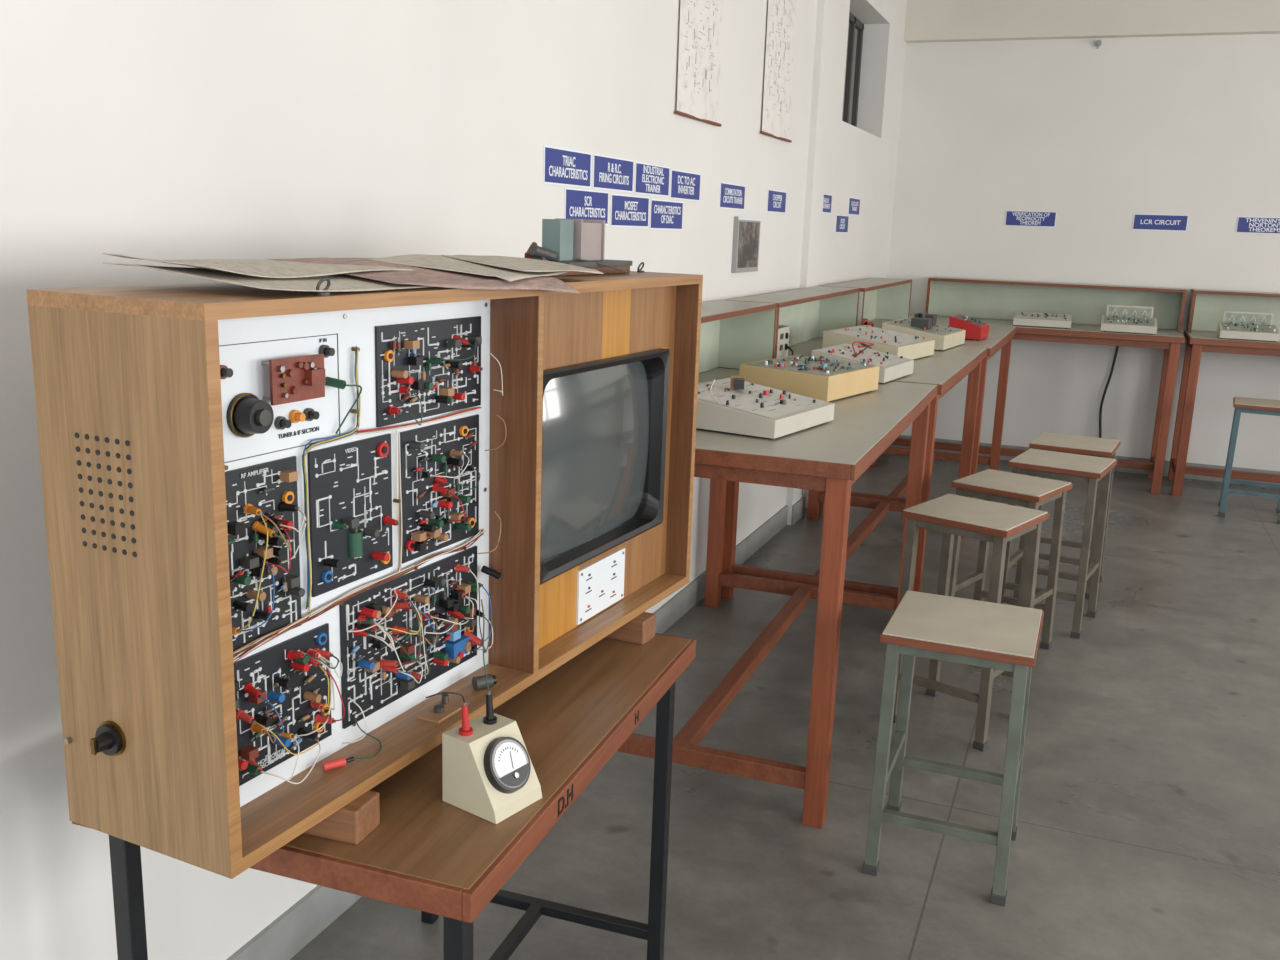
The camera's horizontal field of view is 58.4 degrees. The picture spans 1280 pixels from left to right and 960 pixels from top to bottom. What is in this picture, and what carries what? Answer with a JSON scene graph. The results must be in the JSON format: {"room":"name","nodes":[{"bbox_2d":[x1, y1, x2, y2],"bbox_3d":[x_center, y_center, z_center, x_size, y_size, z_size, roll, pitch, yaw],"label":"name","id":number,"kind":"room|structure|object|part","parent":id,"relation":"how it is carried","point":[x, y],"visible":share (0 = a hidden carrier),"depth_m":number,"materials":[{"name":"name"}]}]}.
{"room":"electronics laboratory","nodes":[
{"label":"electronics laboratory","id":0,"kind":"room"},
{"bbox_2d":[0,0,906,959],"bbox_3d":[-0.506,-0.764,3.029,0.300,3.300,11.815,7,13,21],"label":"wall","id":1,"kind":"structure","parent":0,"point":[148,129],"depth_m":2.26,"materials":[{"name":"paint"}]},
{"bbox_2d":[226,489,808,959],"bbox_3d":[-0.399,0.811,3.312,0.047,0.110,11.815,7,13,21],"label":"baseboard","id":2,"kind":"structure","parent":1,"relation":"attached to","point":[283,938],"depth_m":2.59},
{"bbox_2d":[543,145,590,187],"bbox_3d":[-0.208,-0.908,3.328,0.005,0.103,0.315,7,13,21],"label":"label sign","id":3,"kind":"object","parent":1,"relation":"attached to","point":[561,166],"visible":1,"depth_m":3.31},
{"bbox_2d":[564,187,608,224],"bbox_3d":[-0.160,-0.829,3.479,0.005,0.103,0.315,7,13,21],"label":"label sign","id":4,"kind":"object","parent":1,"relation":"attached to","point":[578,203],"visible":1,"depth_m":3.46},
{"bbox_2d":[592,154,633,192],"bbox_3d":[-0.083,-0.972,3.635,0.005,0.103,0.320,7,13,21],"label":"label sign","id":5,"kind":"object","parent":1,"relation":"attached to","point":[609,173],"visible":1,"depth_m":3.62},
{"bbox_2d":[610,193,648,227],"bbox_3d":[-0.032,-0.890,3.793,0.005,0.103,0.325,7,13,21],"label":"label sign","id":6,"kind":"object","parent":1,"relation":"attached to","point":[625,210],"visible":1,"depth_m":3.78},
{"bbox_2d":[634,161,669,196],"bbox_3d":[0.044,-1.034,3.944,0.005,0.103,0.320,7,13,21],"label":"label sign","id":7,"kind":"object","parent":1,"relation":"attached to","point":[650,179],"visible":1,"depth_m":3.93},
{"bbox_2d":[649,199,682,229],"bbox_3d":[0.097,-0.951,4.108,0.005,0.103,0.325,7,13,21],"label":"label sign","id":8,"kind":"object","parent":1,"relation":"attached to","point":[664,214],"visible":1,"depth_m":4.09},
{"bbox_2d":[670,169,700,200],"bbox_3d":[0.171,-1.093,4.254,0.005,0.103,0.320,7,13,21],"label":"label sign","id":9,"kind":"object","parent":1,"relation":"attached to","point":[684,185],"visible":1,"depth_m":4.24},
{"bbox_2d":[675,0,723,126],"bbox_3d":[0.235,-1.714,4.204,0.014,0.756,0.500,7,13,21],"label":"chart","id":10,"kind":"object","parent":1,"relation":"attached to","point":[701,21],"visible":1,"depth_m":4.22,"materials":[{"name":"white paper"}]},
{"bbox_2d":[719,182,744,209],"bbox_3d":[0.388,-1.186,4.790,0.005,0.103,0.340,7,13,21],"label":"label sign","id":11,"kind":"object","parent":1,"relation":"attached to","point":[732,196],"visible":1,"depth_m":4.77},
{"bbox_2d":[731,216,760,272],"bbox_3d":[0.468,-1.032,5.020,0.022,0.235,0.340,7,13,21],"label":"framed notice","id":12,"kind":"object","parent":1,"relation":"attached to","point":[746,230],"visible":1,"depth_m":4.97,"materials":[{"name":"grey paper"}]},
{"bbox_2d":[767,189,785,213],"bbox_3d":[0.649,-1.319,5.425,0.005,0.103,0.320,7,13,21],"label":"label sign","id":13,"kind":"object","parent":1,"relation":"attached to","point":[776,200],"visible":1,"depth_m":5.41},
{"bbox_2d":[761,0,796,142],"bbox_3d":[0.642,-1.961,5.185,0.014,0.793,0.500,7,13,21],"label":"chart","id":14,"kind":"object","parent":1,"relation":"attached to","point":[781,20],"visible":1,"depth_m":5.18,"materials":[{"name":"white paper"}]},
{"bbox_2d":[786,0,836,524],"bbox_3d":[0.918,-1.388,6.060,0.035,3.300,0.260,7,13,21],"label":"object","id":15,"kind":"structure","parent":1,"relation":"attached to","point":[826,9],"depth_m":5.94,"materials":[{"name":"paint"}]},
{"bbox_2d":[823,194,831,213],"bbox_3d":[1.023,-1.530,6.329,0.005,0.103,0.320,7,13,21],"label":"label sign","id":16,"kind":"object","parent":1,"relation":"attached to","point":[827,200],"visible":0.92,"depth_m":6.38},
{"bbox_2d":[835,215,848,232],"bbox_3d":[1.200,-1.519,6.792,0.005,0.103,0.330,7,13,21],"label":"label sign","id":17,"kind":"object","parent":1,"relation":"attached to","point":[841,220],"visible":1,"depth_m":6.77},
{"bbox_2d":[842,12,863,126],"bbox_3d":[1.212,-2.530,7.050,0.040,0.720,1.230,7,13,21],"label":"window","id":18,"kind":"structure","parent":1,"relation":"in","point":[855,27],"depth_m":7.46,"materials":[{"name":"black metal"}]},
{"bbox_2d":[848,197,859,215],"bbox_3d":[1.321,-1.686,7.055,0.005,0.103,0.320,7,13,21],"label":"label sign","id":19,"kind":"object","parent":1,"relation":"attached to","point":[854,203],"visible":1,"depth_m":7.04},
{"bbox_2d":[290,454,1279,959],"bbox_3d":[2.404,1.250,2.253,6.700,0.100,12.215,7,13,21],"label":"floor","id":20,"kind":"structure","parent":0,"point":[1148,823],"depth_m":3.30,"materials":[{"name":"concrete"}]},
{"bbox_2d":[72,633,695,959],"bbox_3d":[-0.359,0.757,2.061,0.637,0.760,0.987,6,13,18],"label":"table","id":21,"kind":"object","parent":20,"relation":"on","point":[430,855],"visible":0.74,"depth_m":1.70,"materials":[{"name":"laminate"}]},
{"bbox_2d":[304,791,379,844],"bbox_3d":[-0.437,0.449,1.566,0.150,0.050,0.060,6,13,17],"label":"block","id":22,"kind":"object","parent":21,"relation":"on","point":[357,819],"visible":0.49,"depth_m":1.53,"materials":[{"name":"brown wood"}]},
{"bbox_2d":[426,599,541,823],"bbox_3d":[-0.218,0.325,1.613,0.106,0.285,0.129,11,15,35],"label":"meter","id":23,"kind":"object","parent":21,"relation":"on","point":[488,772],"visible":1,"depth_m":1.62,"materials":[{"name":"beige plastic"}]},
{"bbox_2d":[606,612,655,644],"bbox_3d":[-0.048,0.292,2.337,0.150,0.050,0.060,8,14,25],"label":"block","id":24,"kind":"object","parent":21,"relation":"on","point":[641,629],"visible":0.49,"depth_m":2.29,"materials":[{"name":"brown wood"}]},
{"bbox_2d":[26,262,702,878],"bbox_3d":[-0.305,-0.004,1.912,0.278,0.694,1.378,8,14,25],"label":"cabinet","id":25,"kind":"object","parent":24,"relation":"on","point":[279,524],"visible":1,"depth_m":1.54,"materials":[{"name":"brown wood"}]},
{"bbox_3d":[-0.676,0.315,1.397,0.104,0.047,0.030,8,14,25],"label":"knob","id":26,"kind":"part","parent":25,"relation":"part of","materials":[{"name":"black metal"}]},
{"bbox_2d":[75,432,136,556],"bbox_3d":[-0.618,0.017,1.323,0.089,0.137,0.001,8,14,25],"label":"speaker grille","id":27,"kind":"object","parent":25,"relation":"attached to","point":[86,436],"depth_m":1.32,"materials":[{"name":"brown wood"}]},
{"bbox_2d":[102,253,603,293],"bbox_3d":[-0.341,-0.304,1.692,0.330,0.056,0.830,7,14,23],"label":"stack","id":28,"kind":"object","parent":25,"relation":"on","point":[475,272],"visible":1,"depth_m":1.62,"materials":[{"name":"beige paper"}]},
{"bbox_3d":[-0.400,0.068,1.624,0.007,0.636,0.666,8,14,25],"label":"white circuit panel","id":29,"kind":"part","parent":25,"relation":"part of","materials":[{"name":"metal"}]},
{"bbox_2d":[525,218,632,275],"bbox_3d":[-0.134,-0.454,2.223,0.184,0.104,0.323,8,14,25],"label":"apparatus","id":30,"kind":"object","parent":25,"relation":"on","point":[577,242],"visible":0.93,"depth_m":2.17,"materials":[{"name":"grey metal"}]},
{"bbox_3d":[-0.075,0.207,2.252,0.006,0.106,0.193,8,14,25],"label":"control label plate","id":31,"kind":"part","parent":25,"relation":"part of","materials":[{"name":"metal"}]},
{"bbox_2d":[617,368,937,828],"bbox_3d":[0.410,0.242,3.910,0.900,1.015,1.735,7,13,20],"label":"lab bench","id":32,"kind":"object","parent":20,"relation":"on","point":[829,457],"visible":0.62,"depth_m":3.17,"materials":[{"name":"laminate"}]},
{"bbox_2d":[699,300,777,372],"bbox_3d":[0.109,-0.430,3.911,0.254,0.275,1.752,7,13,21],"label":"shelf","id":33,"kind":"object","parent":32,"relation":"on","point":[733,334],"visible":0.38,"depth_m":4.66,"materials":[{"name":"laminate"}]},
{"bbox_2d":[696,375,834,438],"bbox_3d":[0.327,-0.235,3.383,0.360,0.138,0.420,10,15,31],"label":"circuit trainer kit","id":34,"kind":"object","parent":32,"relation":"on","point":[736,405],"visible":0.91,"depth_m":3.26,"materials":[{"name":"white plastic"}]},
{"bbox_2d":[739,355,879,401],"bbox_3d":[0.612,-0.373,4.107,0.340,0.114,0.440,10,15,33],"label":"circuit trainer kit","id":35,"kind":"object","parent":32,"relation":"on","point":[820,378],"visible":0.99,"depth_m":3.97,"materials":[{"name":"beige plastic"}]},
{"bbox_2d":[721,337,986,598],"bbox_3d":[1.064,-0.086,5.493,0.900,1.015,1.680,7,13,21],"label":"lab bench","id":36,"kind":"object","parent":20,"relation":"on","point":[946,368],"visible":0.48,"depth_m":5.00,"materials":[{"name":"laminate"}]},
{"bbox_2d":[777,325,793,357],"bbox_3d":[0.627,-0.614,5.128,0.135,0.140,0.222,7,13,21],"label":"box","id":37,"kind":"object","parent":36,"relation":"on","point":[783,331],"visible":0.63,"depth_m":5.13,"materials":[{"name":"white plastic"}]},
{"bbox_2d":[727,286,859,358],"bbox_3d":[0.763,-0.754,5.474,0.229,0.275,1.662,7,13,21],"label":"shelf","id":38,"kind":"object","parent":36,"relation":"on","point":[809,312],"visible":0.62,"depth_m":5.94,"materials":[{"name":"laminate"}]},
{"bbox_2d":[811,341,913,383],"bbox_3d":[0.902,-0.489,4.614,0.300,0.140,0.400,9,14,28],"label":"circuit trainer kit","id":39,"kind":"object","parent":36,"relation":"on","point":[892,367],"visible":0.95,"depth_m":4.55,"materials":[{"name":"white plastic"}]},
{"bbox_2d":[822,325,934,359],"bbox_3d":[1.126,-0.644,5.370,0.360,0.129,0.520,10,15,31],"label":"circuit trainer kit","id":40,"kind":"object","parent":36,"relation":"on","point":[908,346],"visible":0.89,"depth_m":5.25,"materials":[{"name":"beige plastic"}]},
{"bbox_2d":[882,313,965,350],"bbox_3d":[1.491,-0.788,5.994,0.320,0.166,0.480,8,14,27],"label":"circuit trainer kit","id":41,"kind":"object","parent":36,"relation":"on","point":[924,325],"visible":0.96,"depth_m":5.86,"materials":[{"name":"beige plastic"}]},
{"bbox_2d":[819,319,1016,514],"bbox_3d":[1.707,-0.400,7.008,0.920,1.015,1.640,7,13,21],"label":"lab bench","id":42,"kind":"object","parent":20,"relation":"on","point":[1000,337],"visible":0.39,"depth_m":7.32,"materials":[{"name":"laminate"}]},
{"bbox_2d":[823,278,911,325],"bbox_3d":[1.401,-1.070,6.996,0.244,0.275,1.642,7,13,21],"label":"shelf","id":43,"kind":"object","parent":42,"relation":"on","point":[879,298],"visible":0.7,"depth_m":7.68,"materials":[{"name":"laminate"}]},
{"bbox_2d":[862,318,873,326],"bbox_3d":[1.278,-0.923,6.714,0.159,0.100,0.293,7,13,21],"label":"meter box","id":44,"kind":"object","parent":42,"relation":"on","point":[865,321],"visible":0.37,"depth_m":6.71,"materials":[{"name":"plastic"}]},
{"bbox_2d":[949,314,989,339],"bbox_3d":[1.874,-0.870,6.513,0.180,0.126,0.240,8,14,26],"label":"circuit trainer kit","id":45,"kind":"object","parent":42,"relation":"on","point":[975,329],"visible":0.9,"depth_m":6.42,"materials":[{"name":"red plastic"}]},
{"bbox_2d":[862,590,1043,905],"bbox_3d":[0.802,0.665,2.929,0.355,0.642,0.380,7,13,21],"label":"stool","id":46,"kind":"object","parent":20,"relation":"on","point":[997,636],"visible":1,"depth_m":2.81,"materials":[{"name":"grey metal"}]},
{"bbox_2d":[893,494,1048,751],"bbox_3d":[1.066,0.451,3.751,0.350,0.722,0.340,12,16,38],"label":"stool","id":47,"kind":"object","parent":20,"relation":"on","point":[952,515],"visible":0.68,"depth_m":3.65,"materials":[{"name":"grey metal"}]},
{"bbox_2d":[948,469,1072,649],"bbox_3d":[1.412,0.335,4.444,0.340,0.672,0.340,12,16,38],"label":"stool","id":48,"kind":"object","parent":20,"relation":"on","point":[1032,492],"visible":0.72,"depth_m":4.40,"materials":[{"name":"grey metal"}]},
{"bbox_2d":[875,314,1184,493],"bbox_3d":[2.605,-0.565,7.889,1.940,1.015,0.640,7,13,21],"label":"lab bench","id":49,"kind":"object","parent":20,"relation":"on","point":[1170,340],"visible":0.44,"depth_m":7.39,"materials":[{"name":"laminate"}]},
{"bbox_2d":[1013,311,1071,328],"bbox_3d":[2.679,-1.066,7.617,0.360,0.084,0.240,6,13,19],"label":"circuit trainer kit","id":50,"kind":"object","parent":49,"relation":"on","point":[1020,318],"visible":1,"depth_m":7.54,"materials":[{"name":"white plastic"}]},
{"bbox_2d":[925,277,1186,331],"bbox_3d":[2.845,-1.224,7.915,1.662,0.275,0.254,7,13,21],"label":"shelf","id":51,"kind":"object","parent":49,"relation":"on","point":[946,296],"visible":0.79,"depth_m":8.00,"materials":[{"name":"laminate"}]},
{"bbox_2d":[1099,346,1118,437],"bbox_3d":[3.262,-0.563,7.997,0.078,0.991,0.017,7,13,21],"label":"power cable","id":52,"kind":"object","parent":49,"relation":"hanging from","point":[1117,347],"visible":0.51,"depth_m":7.99,"materials":[{"name":"black plastic"}]},
{"bbox_2d":[1100,305,1156,334],"bbox_3d":[3.155,-1.036,7.378,0.330,0.161,0.250,7,13,21],"label":"circuit trainer kit","id":53,"kind":"object","parent":49,"relation":"on","point":[1118,318],"visible":1,"depth_m":7.38,"materials":[{"name":"white plastic"}]},
{"bbox_2d":[1001,448,1116,638],"bbox_3d":[1.740,0.254,4.809,0.360,0.692,0.360,10,15,31],"label":"stool","id":54,"kind":"object","parent":20,"relation":"on","point":[1032,462],"visible":0.84,"depth_m":4.69,"materials":[{"name":"grey metal"}]},
{"bbox_2d":[1029,432,1120,598],"bbox_3d":[1.985,0.156,5.316,0.350,0.682,0.360,8,14,27],"label":"stool","id":55,"kind":"object","parent":20,"relation":"on","point":[1065,443],"visible":0.48,"depth_m":5.19,"materials":[{"name":"grey metal"}]},
{"bbox_2d":[1168,330,1279,495],"bbox_3d":[4.413,-0.348,7.192,1.900,1.015,0.640,7,13,21],"label":"lab bench","id":56,"kind":"object","parent":20,"relation":"on","point":[1197,342],"visible":0.96,"depth_m":7.28,"materials":[{"name":"laminate"}]},
{"bbox_2d":[1186,289,1279,332],"bbox_3d":[4.524,-1.023,7.269,1.882,0.275,0.254,7,13,21],"label":"shelf","id":57,"kind":"object","parent":56,"relation":"on","point":[1207,307],"visible":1,"depth_m":7.59,"materials":[{"name":"laminate"}]},
{"bbox_2d":[1217,311,1279,341],"bbox_3d":[3.795,-0.959,7.132,0.330,0.161,0.250,7,13,21],"label":"circuit trainer kit","id":58,"kind":"object","parent":56,"relation":"on","point":[1235,324],"visible":1,"depth_m":7.14,"materials":[{"name":"white plastic"}]},
{"bbox_2d":[1218,397,1279,523],"bbox_3d":[3.702,-0.124,6.843,0.360,0.682,0.360,8,14,26],"label":"stool","id":59,"kind":"object","parent":20,"relation":"on","point":[1241,404],"visible":1,"depth_m":6.76,"materials":[{"name":"blue metal"}]},
{"bbox_2d":[888,34,1279,470],"bbox_3d":[4.701,-1.543,7.343,6.700,3.300,0.200,7,13,21],"label":"wall","id":60,"kind":"structure","parent":0,"point":[1088,135],"depth_m":7.83,"materials":[{"name":"paint"}]},
{"bbox_2d":[1005,210,1056,226],"bbox_3d":[2.724,-1.822,7.983,0.335,0.105,0.005,7,13,21],"label":"label sign","id":61,"kind":"object","parent":60,"relation":"attached to","point":[1013,218],"visible":1,"depth_m":7.98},
{"bbox_2d":[890,435,1279,484],"bbox_3d":[4.661,0.039,7.575,6.188,0.110,0.006,7,13,21],"label":"baseboard","id":62,"kind":"structure","parent":60,"relation":"attached to","point":[1166,463],"depth_m":8.01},
{"bbox_2d":[904,0,1279,42],"bbox_3d":[4.740,-2.923,6.875,6.199,0.400,0.100,7,13,21],"label":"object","id":63,"kind":"structure","parent":60,"relation":"attached to","point":[926,20],"depth_m":7.55,"materials":[{"name":"paint"}]},
{"bbox_2d":[1095,40,1101,48],"bbox_3d":[3.046,-2.895,7.609,0.040,0.055,0.041,7,13,21],"label":"wall hook","id":64,"kind":"object","parent":60,"relation":"attached to","point":[1098,43],"visible":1,"depth_m":7.59,"materials":[{"name":"grey metal"}]},
{"bbox_2d":[1132,214,1188,230],"bbox_3d":[3.494,-1.730,7.686,0.335,0.105,0.005,7,13,21],"label":"label sign","id":65,"kind":"object","parent":60,"relation":"attached to","point":[1161,222],"visible":1,"depth_m":7.68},
{"bbox_2d":[1236,216,1279,233],"bbox_3d":[4.078,-1.659,7.461,0.335,0.105,0.005,7,13,21],"label":"label sign","id":66,"kind":"object","parent":60,"relation":"attached to","point":[1260,225],"visible":1,"depth_m":7.47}
]}

